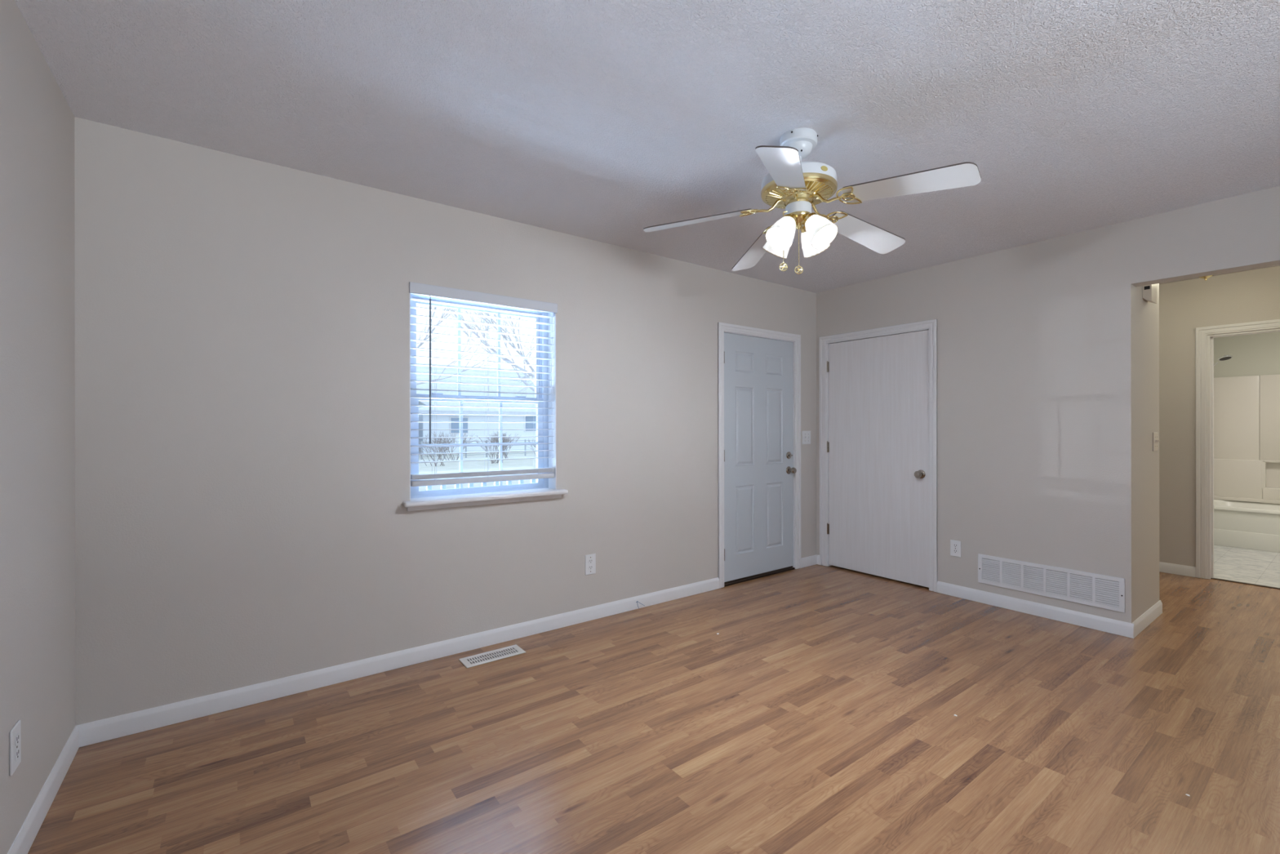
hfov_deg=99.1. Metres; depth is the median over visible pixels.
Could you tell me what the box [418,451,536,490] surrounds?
lawn
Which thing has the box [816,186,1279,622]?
wall
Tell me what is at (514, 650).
floor vent
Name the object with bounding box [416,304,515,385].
bare tree
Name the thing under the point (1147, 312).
wall
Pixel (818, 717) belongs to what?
floor
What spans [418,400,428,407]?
house
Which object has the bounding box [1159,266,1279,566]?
wall
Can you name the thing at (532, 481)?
deck railing
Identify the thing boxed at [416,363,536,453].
house
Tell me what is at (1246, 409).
tub surround
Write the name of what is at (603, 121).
ceiling
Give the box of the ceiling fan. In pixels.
[643,127,981,274]
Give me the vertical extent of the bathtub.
0.408 m
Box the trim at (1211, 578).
[1210,577,1279,589]
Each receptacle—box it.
[14,733,19,746]
[14,747,19,760]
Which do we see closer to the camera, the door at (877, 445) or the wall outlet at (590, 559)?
the wall outlet at (590, 559)
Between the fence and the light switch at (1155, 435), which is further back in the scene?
the fence
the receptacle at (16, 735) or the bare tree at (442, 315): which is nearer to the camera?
the receptacle at (16, 735)
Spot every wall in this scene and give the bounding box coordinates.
[0,0,75,853]
[74,116,816,725]
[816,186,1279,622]
[1136,283,1159,618]
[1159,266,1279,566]
[1213,331,1279,377]
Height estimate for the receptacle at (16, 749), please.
0.027 m
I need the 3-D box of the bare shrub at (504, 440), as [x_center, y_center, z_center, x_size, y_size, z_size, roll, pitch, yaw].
[-6.441,0.871,24.081,1.688,1.464,1.824,0,0,-37]
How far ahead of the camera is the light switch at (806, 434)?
4.82 m
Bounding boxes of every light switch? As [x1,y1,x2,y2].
[802,431,810,444]
[1152,431,1159,451]
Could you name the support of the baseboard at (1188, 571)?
attached to the wall at (1250, 295)
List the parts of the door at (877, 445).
knob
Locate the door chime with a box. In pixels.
[1142,283,1156,303]
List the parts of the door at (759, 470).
knob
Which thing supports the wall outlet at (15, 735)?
attached to the wall at (37, 257)
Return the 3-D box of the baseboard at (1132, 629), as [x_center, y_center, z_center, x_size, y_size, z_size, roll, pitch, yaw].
[2.520,1.190,4.255,0.724,0.083,2.150,0,0,-37]
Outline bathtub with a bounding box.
[1213,499,1279,552]
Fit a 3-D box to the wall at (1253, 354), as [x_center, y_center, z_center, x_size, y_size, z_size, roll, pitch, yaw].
[7.005,0.005,5.686,0.110,2.440,1.770,0,0,-37]
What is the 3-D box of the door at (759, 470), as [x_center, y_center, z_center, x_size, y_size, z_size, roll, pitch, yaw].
[0.964,0.251,4.505,0.876,1.968,0.198,0,0,-37]
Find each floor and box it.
[27,564,1279,853]
[1213,544,1279,587]
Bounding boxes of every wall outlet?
[8,720,21,776]
[585,553,595,575]
[950,539,960,557]
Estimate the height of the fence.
0.900 m
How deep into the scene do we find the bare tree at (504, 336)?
12.70 m
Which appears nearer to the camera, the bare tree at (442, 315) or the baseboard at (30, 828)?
the baseboard at (30, 828)
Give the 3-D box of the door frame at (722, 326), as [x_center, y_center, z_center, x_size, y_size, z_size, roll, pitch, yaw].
[0.951,0.216,4.540,0.996,2.036,0.183,0,0,-37]
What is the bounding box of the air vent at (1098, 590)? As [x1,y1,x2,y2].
[977,553,1124,613]
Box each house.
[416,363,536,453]
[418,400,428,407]
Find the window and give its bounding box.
[402,293,568,511]
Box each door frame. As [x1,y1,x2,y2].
[718,322,800,588]
[819,319,937,591]
[1195,319,1279,579]
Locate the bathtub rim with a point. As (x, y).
(1220, 506)
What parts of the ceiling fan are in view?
blade, blade, lamp shade, blade, lamp shade, bulb, pull chain, vented plate, lamp shade, lamp shade, bulb, lamp shade, blade, blade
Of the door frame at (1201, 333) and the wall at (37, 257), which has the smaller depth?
the wall at (37, 257)
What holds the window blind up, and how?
attached to the window
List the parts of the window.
sash, sash, sill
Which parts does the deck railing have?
rail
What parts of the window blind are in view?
ladder cord, rail, ladder cord, ladder cord, lift cord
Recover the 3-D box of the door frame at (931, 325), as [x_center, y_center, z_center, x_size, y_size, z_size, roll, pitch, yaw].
[1.955,0.214,4.509,0.128,2.035,1.014,0,0,-37]
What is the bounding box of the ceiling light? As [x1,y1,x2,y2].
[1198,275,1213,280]
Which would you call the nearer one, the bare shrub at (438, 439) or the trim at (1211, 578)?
the trim at (1211, 578)
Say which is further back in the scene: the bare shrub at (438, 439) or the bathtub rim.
the bare shrub at (438, 439)
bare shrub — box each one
[418,433,453,466]
[432,431,477,460]
[475,434,511,463]
[488,430,519,458]
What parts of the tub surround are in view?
panel, niche panel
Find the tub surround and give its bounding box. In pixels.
[1213,373,1279,503]
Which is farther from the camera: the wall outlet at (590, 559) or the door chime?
the wall outlet at (590, 559)
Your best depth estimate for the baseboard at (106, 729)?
2.67 m
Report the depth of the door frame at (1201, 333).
4.42 m
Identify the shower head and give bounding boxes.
[1213,355,1232,365]
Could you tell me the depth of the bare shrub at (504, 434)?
26.99 m
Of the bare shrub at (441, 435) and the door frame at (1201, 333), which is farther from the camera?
the bare shrub at (441, 435)
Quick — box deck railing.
[423,479,535,489]
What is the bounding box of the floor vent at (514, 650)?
[458,644,525,668]
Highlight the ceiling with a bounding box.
[14,0,1279,293]
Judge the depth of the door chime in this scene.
3.34 m
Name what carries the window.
in the wall at (242, 323)
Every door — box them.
[724,332,796,586]
[826,329,928,587]
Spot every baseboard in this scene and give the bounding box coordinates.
[7,725,79,853]
[76,554,817,746]
[817,555,1162,638]
[1159,561,1195,577]
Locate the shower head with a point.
(1224, 357)
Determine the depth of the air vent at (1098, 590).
3.49 m
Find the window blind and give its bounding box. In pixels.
[408,281,557,486]
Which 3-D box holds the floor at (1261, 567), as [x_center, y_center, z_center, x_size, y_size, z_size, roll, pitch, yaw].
[5.968,1.286,4.913,2.700,0.121,1.770,0,0,-37]
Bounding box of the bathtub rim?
[1213,499,1279,514]
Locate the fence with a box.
[418,439,536,459]
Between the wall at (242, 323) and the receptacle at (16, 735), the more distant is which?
the wall at (242, 323)
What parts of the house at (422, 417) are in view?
pane, pane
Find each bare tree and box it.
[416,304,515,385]
[435,306,534,395]
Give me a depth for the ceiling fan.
2.20 m

